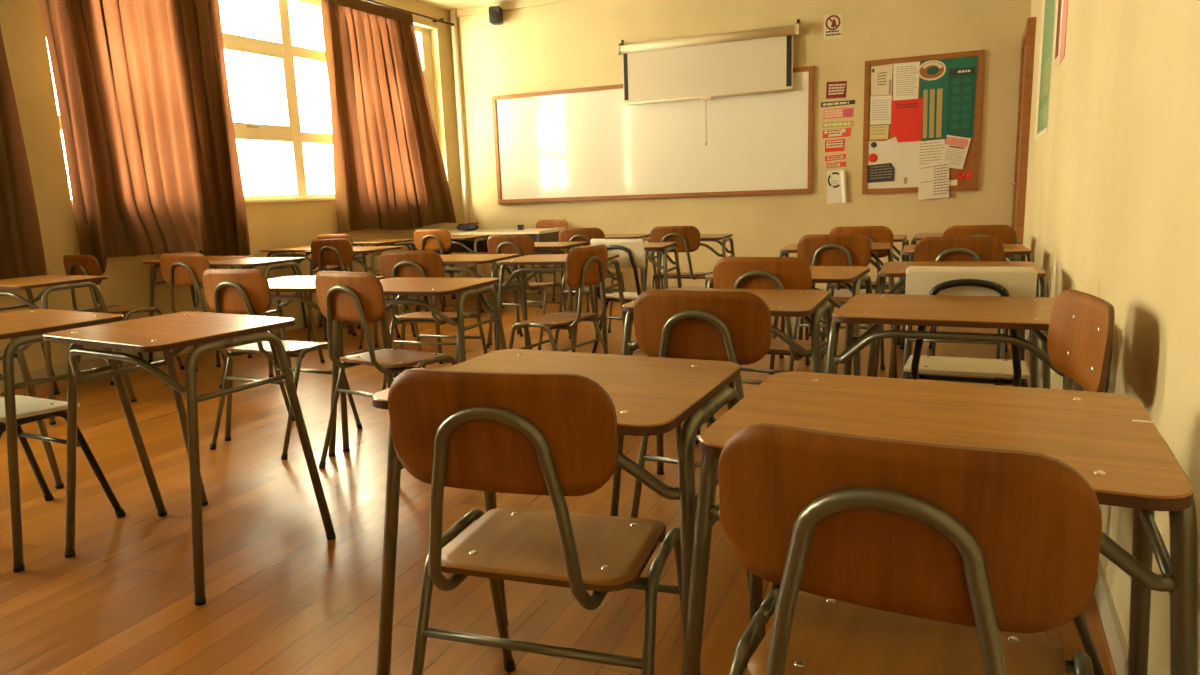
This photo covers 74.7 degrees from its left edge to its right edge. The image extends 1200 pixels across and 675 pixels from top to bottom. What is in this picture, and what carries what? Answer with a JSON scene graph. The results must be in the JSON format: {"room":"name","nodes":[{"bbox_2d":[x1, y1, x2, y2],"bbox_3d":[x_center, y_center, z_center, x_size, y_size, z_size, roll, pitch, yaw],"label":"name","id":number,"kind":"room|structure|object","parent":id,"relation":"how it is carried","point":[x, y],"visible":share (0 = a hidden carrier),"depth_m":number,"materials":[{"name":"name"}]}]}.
{"room":"classroom","nodes":[
{"label":"classroom","id":0,"kind":"room"},
{"bbox_2d":[0,0,466,374],"bbox_3d":[-4.846,-0.777,2.602,0.220,3.090,14.476,3,12,26],"label":"wall","id":1,"kind":"structure","parent":0,"point":[271,225],"depth_m":5.46,"materials":[{"name":"yellow paint"}]},
{"bbox_2d":[0,291,463,392],"bbox_3d":[-4.696,0.705,2.798,0.016,0.095,14.226,3,12,26],"label":"baseboard","id":2,"kind":"structure","parent":1,"relation":"attached to","point":[299,322],"depth_m":5.38,"materials":[{"name":"beige paint"}]},
{"bbox_2d":[58,0,437,206],"bbox_3d":[-2.686,-2.082,6.840,0.202,1.772,4.067,3,12,26],"label":"window","id":3,"kind":"structure","parent":1,"relation":"in","point":[282,49],"depth_m":6.84,"materials":[{"name":"beige paint"}]},
{"bbox_2d":[365,0,453,25],"bbox_3d":[-2.583,-2.997,6.590,0.142,0.051,4.348,3,12,26],"label":"curtain rod","id":4,"kind":"object","parent":1,"relation":"attached to","point":[379,3],"visible":1,"depth_m":7.92,"materials":[{"name":"black"}]},
{"bbox_2d":[39,0,250,273],"bbox_3d":[-3.086,-1.612,5.474,0.248,2.235,1.302,3,12,26],"label":"curtain","id":5,"kind":"object","parent":4,"relation":"hanging from","point":[142,89],"visible":0.98,"depth_m":5.46,"materials":[{"name":"brown fabric"}]},
{"bbox_2d":[321,0,455,232],"bbox_3d":[-2.024,-2.124,7.731,0.133,2.120,1.704,3,12,26],"label":"curtain","id":6,"kind":"object","parent":4,"relation":"hanging from","point":[389,169],"visible":1,"depth_m":7.55,"materials":[{"name":"brown fabric"}]},
{"bbox_3d":[-4.310,-2.297,3.128,0.141,0.051,3.516,3,12,26],"label":"curtain rod","id":7,"kind":"object","parent":1,"relation":"attached to","visible":0},
{"bbox_2d":[0,26,46,279],"bbox_3d":[-3.802,-1.355,4.182,0.132,2.220,1.252,3,12,26],"label":"curtain","id":8,"kind":"object","parent":7,"relation":"hanging from","point":[21,245],"visible":0.94,"depth_m":4.75,"materials":[{"name":"brown fabric"}]},
{"bbox_2d":[269,0,515,14],"bbox_3d":[-2.041,-2.248,1.137,7.600,0.120,14.900,2,11,23],"label":"ceiling","id":9,"kind":"structure","parent":0,"point":[447,5],"depth_m":8.27,"materials":[{"name":"paint"}]},
{"bbox_2d":[0,292,1111,674],"bbox_3d":[-1.922,0.908,1.715,7.600,0.120,14.900,2,11,23],"label":"floor","id":10,"kind":"structure","parent":0,"point":[283,597],"depth_m":2.49,"materials":[{"name":"brown wood"}]},
{"bbox_2d":[0,395,125,517],"bbox_3d":[-2.021,0.279,2.622,0.459,0.805,0.500,3,12,26],"label":"chair","id":11,"kind":"object","parent":10,"relation":"on","point":[28,409],"visible":0.69,"depth_m":2.73,"materials":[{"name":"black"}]},
{"bbox_2d":[0,275,136,424],"bbox_3d":[-3.071,0.042,4.347,0.701,0.724,0.489,2,11,23],"label":"school desk","id":12,"kind":"object","parent":10,"relation":"on","point":[54,282],"visible":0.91,"depth_m":4.22,"materials":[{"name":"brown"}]},
{"bbox_2d":[0,309,166,571],"bbox_3d":[-1.977,0.301,2.704,0.701,0.724,0.489,4,12,29],"label":"school desk","id":13,"kind":"object","parent":10,"relation":"on","point":[34,323],"visible":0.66,"depth_m":2.59,"materials":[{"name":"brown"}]},
{"bbox_2d":[63,255,184,384],"bbox_3d":[-3.153,-0.152,5.170,0.458,0.817,0.498,3,12,28],"label":"chair","id":14,"kind":"object","parent":10,"relation":"on","point":[73,264],"visible":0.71,"depth_m":4.95,"materials":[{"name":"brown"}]},
{"bbox_2d":[43,311,335,604],"bbox_3d":[-1.292,0.320,2.464,0.701,0.724,0.489,4,12,30],"label":"school desk","id":15,"kind":"object","parent":10,"relation":"on","point":[178,331],"visible":1,"depth_m":2.34,"materials":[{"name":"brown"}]},
{"bbox_2d":[160,253,227,388],"bbox_3d":[-2.409,-0.138,4.945,0.457,0.817,0.498,2,11,20],"label":"chair","id":16,"kind":"object","parent":10,"relation":"on","point":[176,268],"visible":0.5,"depth_m":4.69,"materials":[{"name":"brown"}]},
{"bbox_2d":[142,256,252,366],"bbox_3d":[-2.837,-0.206,5.649,0.701,0.724,0.489,2,11,23],"label":"school desk","id":17,"kind":"object","parent":10,"relation":"on","point":[153,273],"visible":0.34,"depth_m":5.58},
{"bbox_2d":[194,257,324,377],"bbox_3d":[-2.315,-0.154,5.261,0.701,0.724,0.489,2,11,23],"label":"school desk","id":18,"kind":"object","parent":10,"relation":"on","point":[251,262],"visible":0.5,"depth_m":5.20,"materials":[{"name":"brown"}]},
{"bbox_2d":[203,269,361,459],"bbox_3d":[-1.467,0.073,3.596,0.457,0.817,0.498,3,11,24],"label":"chair","id":19,"kind":"object","parent":10,"relation":"on","point":[231,291],"visible":0.79,"depth_m":3.39,"materials":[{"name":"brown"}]},
{"bbox_2d":[260,246,353,339],"bbox_3d":[-2.400,-0.386,6.543,0.701,0.724,0.489,3,11,25],"label":"school desk","id":20,"kind":"object","parent":10,"relation":"on","point":[294,249],"visible":0.41,"depth_m":6.37,"materials":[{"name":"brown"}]},
{"bbox_2d":[224,276,398,451],"bbox_3d":[-1.358,0.095,3.705,0.701,0.724,0.489,2,11,20],"label":"school desk","id":21,"kind":"object","parent":10,"relation":"on","point":[298,284],"visible":0.33,"depth_m":3.56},
{"bbox_2d":[317,234,386,328],"bbox_3d":[-2.196,-0.525,7.009,0.457,0.817,0.498,2,11,24],"label":"chair","id":22,"kind":"object","parent":10,"relation":"on","point":[321,236],"visible":0.16,"depth_m":6.75,"materials":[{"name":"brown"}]},
{"bbox_2d":[310,239,399,348],"bbox_3d":[-1.905,-0.361,6.056,0.457,0.817,0.498,2,11,22],"label":"chair","id":23,"kind":"object","parent":10,"relation":"on","point":[323,251],"visible":0.44,"depth_m":5.80,"materials":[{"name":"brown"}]},
{"bbox_2d":[305,246,415,346],"bbox_3d":[-1.889,-0.333,6.149,0.701,0.724,0.489,3,11,25],"label":"school desk","id":24,"kind":"object","parent":10,"relation":"on","point":[374,250],"visible":0.51,"depth_m":6.08,"materials":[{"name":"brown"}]},
{"bbox_2d":[315,271,456,467],"bbox_3d":[-0.852,0.114,3.250,0.457,0.817,0.498,5,12,33],"label":"chair","id":25,"kind":"object","parent":10,"relation":"on","point":[342,296],"visible":0.91,"depth_m":3.06,"materials":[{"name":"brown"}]},
{"bbox_2d":[352,239,428,314],"bbox_3d":[-2.030,-0.534,7.273,0.701,0.724,0.489,3,11,24],"label":"school desk","id":26,"kind":"object","parent":10,"relation":"on","point":[395,242],"visible":0.38,"depth_m":7.18,"materials":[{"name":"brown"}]},
{"bbox_2d":[328,277,506,456],"bbox_3d":[-0.774,0.125,3.418,0.701,0.724,0.489,2,11,21],"label":"school desk","id":27,"kind":"object","parent":10,"relation":"on","point":[401,286],"visible":0.56,"depth_m":3.32,"materials":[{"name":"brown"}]},
{"bbox_2d":[379,250,487,389],"bbox_3d":[-0.926,-0.091,4.380,0.457,0.817,0.498,1,11,18],"label":"chair","id":28,"kind":"object","parent":10,"relation":"on","point":[421,263],"visible":0.75,"depth_m":4.17,"materials":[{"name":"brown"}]},
{"bbox_2d":[414,229,483,319],"bbox_3d":[-1.421,-0.602,7.272,0.457,0.817,0.498,2,11,21],"label":"chair","id":29,"kind":"object","parent":10,"relation":"on","point":[424,239],"visible":0.64,"depth_m":7.02,"materials":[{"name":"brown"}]},
{"bbox_2d":[418,234,503,314],"bbox_3d":[-1.360,-0.610,7.548,0.701,0.724,0.489,2,11,22],"label":"school desk","id":30,"kind":"object","parent":10,"relation":"on","point":[481,237],"visible":0.39,"depth_m":7.30,"materials":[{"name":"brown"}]},
{"bbox_2d":[399,254,531,373],"bbox_3d":[-0.831,-0.130,4.819,0.701,0.724,0.489,2,11,21],"label":"school desk","id":31,"kind":"object","parent":10,"relation":"on","point":[451,259],"visible":0.38,"depth_m":4.75,"materials":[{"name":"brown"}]},
{"bbox_2d":[426,228,565,307],"bbox_3d":[-1.090,-0.719,8.030,1.400,0.740,0.580,2,11,23],"label":"table","id":32,"kind":"object","parent":10,"relation":"on","point":[537,234],"visible":0.36,"depth_m":7.76,"materials":[{"name":"beige laminate"}]},
{"bbox_2d":[457,222,477,230],"bbox_3d":[-1.366,-1.140,8.108,0.230,0.082,0.090,1,11,17],"label":"pencil case","id":33,"kind":"object","parent":32,"relation":"on","point":[465,226],"visible":1,"depth_m":8.07,"materials":[{"name":"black fabric"}]},
{"bbox_2d":[486,234,570,349],"bbox_3d":[-0.532,-0.355,5.739,0.457,0.817,0.498,3,12,25],"label":"chair","id":34,"kind":"object","parent":10,"relation":"on","point":[521,244],"visible":0.66,"depth_m":5.54,"materials":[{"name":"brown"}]},
{"bbox_2d":[388,368,682,674],"bbox_3d":[-0.088,0.414,1.454,0.457,0.817,0.498,1,11,18],"label":"chair","id":35,"kind":"object","parent":10,"relation":"on","point":[554,435],"visible":0.98,"depth_m":1.24,"materials":[{"name":"brown wood"}]},
{"bbox_2d":[489,242,594,345],"bbox_3d":[-0.430,-0.331,5.833,0.701,0.724,0.489,2,11,22],"label":"school desk","id":36,"kind":"object","parent":10,"relation":"on","point":[570,246],"visible":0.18,"depth_m":5.70,"materials":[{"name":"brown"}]},
{"bbox_2d":[518,219,574,300],"bbox_3d":[-0.589,-0.824,8.309,0.457,0.817,0.498,3,11,25],"label":"chair","id":37,"kind":"object","parent":10,"relation":"on","point":[555,223],"visible":0.19,"depth_m":8.42,"materials":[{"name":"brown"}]},
{"bbox_2d":[508,245,607,353],"bbox_3d":[-0.214,-0.065,4.095,0.498,0.817,0.457,4,12,31],"label":"chair","id":38,"kind":"object","parent":10,"relation":"on","point":[585,266],"visible":0.93,"depth_m":3.95,"materials":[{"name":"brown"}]},
{"bbox_2d":[495,254,630,355],"bbox_3d":[-0.216,-0.099,4.524,0.701,0.724,0.489,1,11,19],"label":"school desk","id":39,"kind":"object","parent":10,"relation":"on","point":[547,259],"visible":0.67,"depth_m":4.44,"materials":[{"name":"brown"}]},
{"bbox_2d":[372,349,765,674],"bbox_3d":[-0.056,0.434,1.585,0.701,0.724,0.489,3,12,25],"label":"school desk","id":40,"kind":"object","parent":10,"relation":"on","point":[650,396],"visible":0.49,"depth_m":1.49,"materials":[{"name":"brown wood"}]},
{"bbox_2d":[559,228,624,332],"bbox_3d":[-0.066,-0.483,6.344,0.457,0.817,0.498,2,11,20],"label":"chair","id":41,"kind":"object","parent":10,"relation":"on","point":[566,234],"visible":0.36,"depth_m":6.11,"materials":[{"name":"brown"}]},
{"bbox_2d":[567,233,656,311],"bbox_3d":[0.113,-0.496,6.624,0.701,0.724,0.489,2,11,21],"label":"school desk","id":42,"kind":"object","parent":10,"relation":"on","point":[643,236],"visible":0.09,"depth_m":6.53,"materials":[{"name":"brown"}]},
{"bbox_2d":[591,239,648,356],"bbox_3d":[0.234,-0.225,4.910,0.459,0.805,0.500,5,13,35],"label":"chair","id":43,"kind":"object","parent":10,"relation":"on","point":[631,252],"visible":0.4,"depth_m":4.66,"materials":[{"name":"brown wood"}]},
{"bbox_2d":[572,242,681,351],"bbox_3d":[0.202,-0.273,5.390,0.701,0.724,0.489,2,11,20],"label":"school desk","id":44,"kind":"object","parent":10,"relation":"on","point":[648,246],"visible":0.36,"depth_m":5.32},
{"bbox_2d":[650,226,712,288],"bbox_3d":[0.635,-0.456,6.052,0.457,0.817,0.498,2,11,21],"label":"chair","id":45,"kind":"object","parent":10,"relation":"on","point":[687,238],"visible":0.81,"depth_m":5.80,"materials":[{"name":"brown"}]},
{"bbox_2d":[642,234,734,291],"bbox_3d":[0.704,-0.428,6.133,0.701,0.724,0.489,2,11,21],"label":"school desk","id":46,"kind":"object","parent":10,"relation":"on","point":[703,237],"visible":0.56,"depth_m":6.05,"materials":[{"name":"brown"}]},
{"bbox_2d":[630,289,779,590],"bbox_3d":[0.363,0.241,2.302,0.458,0.817,0.498,3,12,27],"label":"chair","id":47,"kind":"object","parent":10,"relation":"on","point":[730,326],"visible":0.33,"depth_m":2.05,"materials":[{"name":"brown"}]},
{"bbox_2d":[610,288,836,515],"bbox_3d":[0.432,0.225,2.623,0.701,0.724,0.489,2,11,24],"label":"school desk","id":48,"kind":"object","parent":10,"relation":"on","point":[781,302],"visible":0.45,"depth_m":2.54,"materials":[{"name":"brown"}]},
{"bbox_2d":[707,257,837,427],"bbox_3d":[0.713,0.061,3.213,0.457,0.817,0.498,3,12,28],"label":"chair","id":49,"kind":"object","parent":10,"relation":"on","point":[790,273],"visible":0.42,"depth_m":2.97,"materials":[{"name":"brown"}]},
{"bbox_2d":[695,266,877,443],"bbox_3d":[0.803,0.078,3.353,0.701,0.724,0.489,3,12,28],"label":"school desk","id":50,"kind":"object","parent":10,"relation":"on","point":[845,275],"visible":0.34,"depth_m":3.12,"materials":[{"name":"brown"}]},
{"bbox_2d":[769,243,897,377],"bbox_3d":[1.377,-0.174,4.605,0.701,0.724,0.489,2,11,20],"label":"school desk","id":51,"kind":"object","parent":10,"relation":"on","point":[875,247],"visible":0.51,"depth_m":4.45,"materials":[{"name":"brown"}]},
{"bbox_2d":[789,234,884,370],"bbox_3d":[1.334,-0.179,4.396,0.457,0.817,0.498,3,12,26],"label":"chair","id":52,"kind":"object","parent":10,"relation":"on","point":[814,249],"visible":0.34,"depth_m":4.16,"materials":[{"name":"brown wood"}]},
{"bbox_2d":[798,235,908,343],"bbox_3d":[1.725,-0.311,5.281,0.701,0.724,0.489,2,11,24],"label":"school desk","id":53,"kind":"object","parent":10,"relation":"on","point":[896,238],"visible":0.24,"depth_m":5.22,"materials":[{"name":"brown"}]},
{"bbox_2d":[820,226,900,350],"bbox_3d":[1.692,-0.316,5.068,0.457,0.817,0.498,3,11,24],"label":"chair","id":54,"kind":"object","parent":10,"relation":"on","point":[875,234],"visible":0.3,"depth_m":4.80,"materials":[{"name":"brown wood"}]},
{"bbox_2d":[718,423,1101,674],"bbox_3d":[0.412,0.467,1.061,0.457,0.817,0.498,4,12,28],"label":"chair","id":55,"kind":"object","parent":10,"relation":"on","point":[885,556],"visible":1,"depth_m":0.82,"materials":[{"name":"brown wood"}]},
{"bbox_2d":[682,372,1197,674],"bbox_3d":[0.508,0.474,1.252,0.701,0.724,0.489,3,12,27],"label":"school desk","id":56,"kind":"object","parent":10,"relation":"on","point":[1110,439],"visible":0.76,"depth_m":1.17,"materials":[{"name":"laminate"}]},
{"bbox_2d":[902,236,1004,385],"bbox_3d":[1.755,-0.102,3.889,0.457,0.817,0.498,2,11,24],"label":"chair","id":57,"kind":"object","parent":10,"relation":"on","point":[966,248],"visible":0.27,"depth_m":3.65,"materials":[{"name":"brown wood"}]},
{"bbox_2d":[825,294,1083,390],"bbox_3d":[1.004,0.267,2.278,0.701,0.724,0.489,3,12,26],"label":"school desk","id":58,"kind":"object","parent":10,"relation":"on","point":[1033,314],"visible":0.55,"depth_m":2.14,"materials":[{"name":"brown wood"}]},
{"bbox_2d":[867,261,1050,388],"bbox_3d":[1.480,0.065,3.284,0.701,0.724,0.489,2,11,22],"label":"school desk","id":59,"kind":"object","parent":10,"relation":"on","point":[889,269],"visible":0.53,"depth_m":3.24,"materials":[{"name":"brown wood"}]},
{"bbox_2d":[900,233,1019,348],"bbox_3d":[2.353,-0.306,5.126,0.701,0.724,0.489,2,11,24],"label":"school desk","id":60,"kind":"object","parent":10,"relation":"on","point":[919,236],"visible":0.26,"depth_m":5.07,"materials":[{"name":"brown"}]},
{"bbox_2d":[888,244,1033,382],"bbox_3d":[1.914,-0.116,4.179,0.701,0.724,0.489,2,11,21],"label":"school desk","id":61,"kind":"object","parent":10,"relation":"on","point":[1009,249],"visible":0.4,"depth_m":4.12,"materials":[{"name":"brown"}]},
{"bbox_2d":[904,266,1036,386],"bbox_3d":[1.268,0.135,2.731,0.459,0.805,0.500,3,12,25],"label":"chair","id":62,"kind":"object","parent":10,"relation":"on","point":[920,280],"visible":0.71,"depth_m":2.52,"materials":[{"name":"beige laminate"}]},
{"bbox_2d":[928,225,1015,355],"bbox_3d":[2.245,-0.275,4.730,0.457,0.817,0.498,2,11,21],"label":"chair","id":63,"kind":"object","parent":10,"relation":"on","point":[1006,234],"visible":0.16,"depth_m":4.46,"materials":[{"name":"brown wood"}]},
{"bbox_2d":[1047,289,1114,674],"bbox_3d":[0.862,0.312,1.815,0.498,0.817,0.457,1,11,15],"label":"chair","id":64,"kind":"object","parent":10,"relation":"on","point":[1081,325],"visible":0.41,"depth_m":1.70,"materials":[{"name":"brown wood"}]},
{"bbox_2d":[449,0,1030,287],"bbox_3d":[1.053,-1.969,7.887,6.250,3.090,0.200,2,11,23],"label":"wall","id":65,"kind":"structure","parent":0,"point":[571,44],"depth_m":7.59,"materials":[{"name":"yellow paint"}]},
{"bbox_2d":[450,9,473,277],"bbox_3d":[-1.539,-2.041,8.813,0.064,3.090,0.064,2,11,23],"label":"trim","id":66,"kind":"structure","parent":65,"relation":"attached to","point":[452,11],"depth_m":8.72,"materials":[{"name":"beige paint"}]},
{"bbox_2d":[489,6,502,24],"bbox_3d":[-1.097,-3.400,8.313,0.124,0.170,0.162,-1,10,9],"label":"wall speaker","id":67,"kind":"object","parent":65,"relation":"attached to","point":[495,12],"visible":1,"depth_m":8.24,"materials":[{"name":"black plastic"}]},
{"bbox_2d":[490,11,497,19],"bbox_3d":[-1.109,-3.376,8.238,0.089,0.089,0.004,-1,10,9],"label":"grille","id":68,"kind":"object","parent":67,"relation":"attached to","point":[493,14],"depth_m":8.24,"materials":[{"name":"black"}]},
{"bbox_2d":[456,0,575,16],"bbox_3d":[0.998,-3.427,7.490,5.550,0.075,0.035,2,11,23],"label":"trim","id":69,"kind":"structure","parent":65,"relation":"attached to","point":[517,4],"depth_m":8.30,"materials":[{"name":"yellow paint"}]},
{"bbox_2d":[492,66,813,203],"bbox_3d":[0.416,-1.999,8.011,3.411,1.152,0.055,2,11,23],"label":"whiteboard","id":70,"kind":"object","parent":65,"relation":"attached to","point":[576,144],"visible":1,"depth_m":8.01,"materials":[{"name":"white ceramic"}]},
{"bbox_2d":[479,285,888,296],"bbox_3d":[1.090,-0.476,8.049,5.500,0.095,0.016,2,11,23],"label":"baseboard","id":71,"kind":"structure","parent":65,"relation":"attached to","point":[628,288],"depth_m":8.29,"materials":[{"name":"beige paint"}]},
{"bbox_2d":[616,19,799,144],"bbox_3d":[1.024,-2.421,7.627,1.785,1.085,0.130,2,11,23],"label":"projection screen","id":72,"kind":"object","parent":65,"relation":"attached to","point":[759,61],"visible":1,"depth_m":7.56,"materials":[{"name":"beige fabric"}]},
{"bbox_2d":[824,14,841,39],"bbox_3d":[2.118,-2.828,7.150,0.162,0.217,0.002,2,11,23],"label":"no smoking sign","id":73,"kind":"object","parent":65,"relation":"attached to","point":[832,23],"visible":1,"depth_m":7.15,"materials":[{"name":"beige paper"}]},
{"bbox_2d":[825,139,844,151],"bbox_3d":[2.188,-1.787,7.328,0.179,0.112,0.002,2,11,23],"label":"notice","id":74,"kind":"object","parent":65,"relation":"attached to","point":[830,145],"visible":1,"depth_m":7.33,"materials":[{"name":"red paper"}]},
{"bbox_2d":[825,154,845,160],"bbox_3d":[2.199,-1.679,7.345,0.189,0.059,0.002,2,11,23],"label":"notice","id":75,"kind":"object","parent":65,"relation":"attached to","point":[842,156],"visible":1,"depth_m":7.34,"materials":[{"name":"red paper"}]},
{"bbox_2d":[826,161,845,167],"bbox_3d":[2.209,-1.613,7.354,0.177,0.056,0.002,2,11,23],"label":"notice","id":76,"kind":"object","parent":65,"relation":"attached to","point":[837,164],"visible":1,"depth_m":7.36,"materials":[{"name":"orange paper"}]},
{"bbox_2d":[826,81,846,98],"bbox_3d":[2.175,-2.280,7.236,0.184,0.152,0.002,2,11,23],"label":"notice","id":77,"kind":"object","parent":65,"relation":"attached to","point":[837,89],"visible":1,"depth_m":7.24,"materials":[{"name":"red paper"}]},
{"bbox_2d":[827,169,846,203],"bbox_3d":[2.222,-1.415,7.371,0.190,0.318,0.032,2,11,23],"label":"notice","id":78,"kind":"object","parent":65,"relation":"attached to","point":[836,179],"visible":1,"depth_m":7.38,"materials":[{"name":"beige paper"}]},
{"bbox_2d":[823,127,851,137],"bbox_3d":[2.199,-1.899,7.301,0.258,0.083,0.003,2,11,23],"label":"notice","id":79,"kind":"object","parent":65,"relation":"attached to","point":[841,132],"visible":1,"depth_m":7.30,"materials":[{"name":"orange paper"}]},
{"bbox_2d":[821,100,854,106],"bbox_3d":[2.193,-2.156,7.252,0.302,0.045,0.002,2,11,23],"label":"notice","id":80,"kind":"object","parent":65,"relation":"attached to","point":[835,103],"visible":1,"depth_m":7.25,"materials":[{"name":"grey paper"}]},
{"bbox_2d":[822,120,853,127],"bbox_3d":[2.203,-1.976,7.284,0.286,0.050,0.002,2,11,23],"label":"notice","id":81,"kind":"object","parent":65,"relation":"attached to","point":[838,123],"visible":1,"depth_m":7.28,"materials":[{"name":"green paper"}]},
{"bbox_2d":[823,107,853,118],"bbox_3d":[2.202,-2.071,7.265,0.274,0.093,0.002,2,11,23],"label":"notice","id":82,"kind":"object","parent":65,"relation":"attached to","point":[848,112],"visible":1,"depth_m":7.26,"materials":[{"name":"pink paper"}]},
{"bbox_2d":[862,50,983,193],"bbox_3d":[2.856,-1.893,7.011,0.965,1.180,0.026,2,11,23],"label":"corkboard","id":83,"kind":"object","parent":65,"relation":"attached to","point":[972,157],"visible":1,"depth_m":6.96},
{"bbox_2d":[868,153,876,161],"bbox_3d":[2.498,-1.645,7.200,0.080,0.080,0.014,2,11,23],"label":"round badge","id":84,"kind":"object","parent":83,"relation":"attached to","point":[872,157],"visible":1,"depth_m":7.20,"materials":[{"name":"red plastic"}]},
{"bbox_2d":[869,125,888,139],"bbox_3d":[2.537,-1.865,7.147,0.165,0.124,0.002,2,11,23],"label":"paper","id":85,"kind":"object","parent":83,"relation":"attached to","point":[879,131],"visible":1,"depth_m":7.15,"materials":[{"name":"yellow paper"}]},
{"bbox_2d":[870,95,891,124],"bbox_3d":[2.538,-2.056,7.109,0.183,0.254,0.002,2,11,23],"label":"paper","id":86,"kind":"object","parent":83,"relation":"attached to","point":[880,106],"visible":1,"depth_m":7.11,"materials":[{"name":"beige paper"}]},
{"bbox_2d":[868,163,894,182],"bbox_3d":[2.572,-1.508,7.200,0.234,0.174,0.002,2,11,23],"label":"card","id":87,"kind":"object","parent":83,"relation":"attached to","point":[885,172],"visible":1,"depth_m":7.20,"materials":[{"name":"grey paper"}]},
{"bbox_2d":[871,64,892,95],"bbox_3d":[2.527,-2.310,7.062,0.185,0.265,0.003,2,11,23],"label":"card","id":88,"kind":"object","parent":83,"relation":"attached to","point":[881,76],"visible":1,"depth_m":7.06,"materials":[{"name":"beige paper"}]},
{"bbox_2d":[880,137,904,168],"bbox_3d":[2.651,-1.672,7.132,0.228,0.283,0.001,2,11,23],"label":"paper","id":89,"kind":"object","parent":83,"relation":"attached to","point":[891,147],"visible":1,"depth_m":7.13,"materials":[{"name":"beige paper"}]},
{"bbox_2d":[867,141,920,188],"bbox_3d":[2.672,-1.578,7.148,0.454,0.433,0.002,2,11,23],"label":"paper","id":90,"kind":"object","parent":83,"relation":"attached to","point":[907,175],"visible":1,"depth_m":7.13,"materials":[{"name":"beige paper"}]},
{"bbox_2d":[893,61,919,100],"bbox_3d":[2.719,-2.277,6.988,0.219,0.319,0.002,2,11,23],"label":"paper","id":91,"kind":"object","parent":83,"relation":"attached to","point":[905,75],"visible":1,"depth_m":6.99,"materials":[{"name":"beige paper"}]},
{"bbox_2d":[891,98,922,141],"bbox_3d":[2.743,-1.940,7.041,0.262,0.369,0.002,2,11,23],"label":"paper","id":92,"kind":"object","parent":83,"relation":"attached to","point":[906,115],"visible":1,"depth_m":7.04,"materials":[{"name":"red paper"}]},
{"bbox_2d":[917,139,944,167],"bbox_3d":[2.951,-1.640,7.012,0.223,0.241,0.002,2,11,23],"label":"paper","id":93,"kind":"object","parent":83,"relation":"attached to","point":[931,151],"visible":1,"depth_m":7.01,"materials":[{"name":"beige paper"}]},
{"bbox_2d":[918,160,948,199],"bbox_3d":[2.988,-1.407,7.035,0.258,0.342,0.003,2,11,23],"label":"paper","id":94,"kind":"object","parent":83,"relation":"attached to","point":[933,183],"visible":1,"depth_m":7.04,"materials":[{"name":"beige paper"}]},
{"bbox_2d":[918,56,977,140],"bbox_3d":[3.030,-2.086,6.890,0.476,0.683,0.005,2,11,23],"label":"poster","id":95,"kind":"object","parent":83,"relation":"attached to","point":[947,86],"visible":1,"depth_m":6.88,"materials":[{"name":"teal paper"}]},
{"bbox_2d":[918,60,945,79],"bbox_3d":[2.906,-2.341,6.890,0.230,0.170,0.001,2,11,23],"label":"picture","id":96,"kind":"object","parent":95,"relation":"attached to","point":[930,69],"depth_m":6.89,"materials":[{"name":"multicoloured paper"}]},
{"bbox_2d":[949,180,957,185],"bbox_3d":[3.139,-1.376,6.989,0.069,0.053,0.001,2,11,23],"label":"paper scrap","id":97,"kind":"object","parent":83,"relation":"attached to","point":[951,182],"visible":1,"depth_m":6.99,"materials":[{"name":"beige paper"}]},
{"bbox_2d":[941,135,970,168],"bbox_3d":[3.133,-1.635,6.933,0.241,0.305,0.003,2,11,23],"label":"paper","id":98,"kind":"object","parent":83,"relation":"attached to","point":[956,147],"visible":1,"depth_m":6.93,"materials":[{"name":"beige paper"}]},
{"bbox_2d":[957,171,971,179],"bbox_3d":[3.216,-1.429,6.941,0.124,0.080,0.014,2,11,23],"label":"ribbon bow","id":99,"kind":"object","parent":83,"relation":"attached to","point":[968,175],"visible":1,"depth_m":6.94,"materials":[{"name":"red fabric"}]},
{"bbox_2d":[1023,0,1199,674],"bbox_3d":[0.640,-0.563,0.301,0.200,3.090,14.466,3,11,25],"label":"wall","id":100,"kind":"structure","parent":0,"point":[1112,204],"depth_m":1.78,"materials":[{"name":"yellow paint"}]},
{"bbox_2d":[1009,17,1035,260],"bbox_3d":[3.380,-1.335,6.364,0.094,2.220,0.901,3,11,25],"label":"door","id":101,"kind":"structure","parent":100,"relation":"in","point":[1028,38],"depth_m":5.96,"materials":[{"name":"brown wood"}]},
{"bbox_2d":[1034,0,1055,140],"bbox_3d":[2.659,-1.758,4.689,0.002,1.090,1.131,3,11,25],"label":"poster","id":102,"kind":"object","parent":100,"relation":"attached to","point":[1048,7],"visible":1,"depth_m":4.65,"materials":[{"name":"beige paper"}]},
{"bbox_2d":[1052,0,1061,66],"bbox_3d":[2.309,-1.757,3.949,0.002,0.720,0.320,3,11,25],"label":"poster","id":103,"kind":"object","parent":100,"relation":"attached to","point":[1059,2],"visible":0.9,"depth_m":3.96,"materials":[{"name":"beige paper"}]},
{"bbox_2d":[1058,0,1067,64],"bbox_3d":[2.156,-1.653,3.637,0.002,0.720,0.320,3,11,25],"label":"poster","id":104,"kind":"object","parent":100,"relation":"attached to","point":[1064,9],"visible":1,"depth_m":3.67,"materials":[{"name":"pink paper"}]},
{"bbox_2d":[1025,330,1128,674],"bbox_3d":[0.405,0.986,0.212,0.012,0.095,13.355,3,11,25],"label":"baseboard","id":105,"kind":"structure","parent":100,"relation":"attached to","point":[1115,636],"depth_m":1.79,"materials":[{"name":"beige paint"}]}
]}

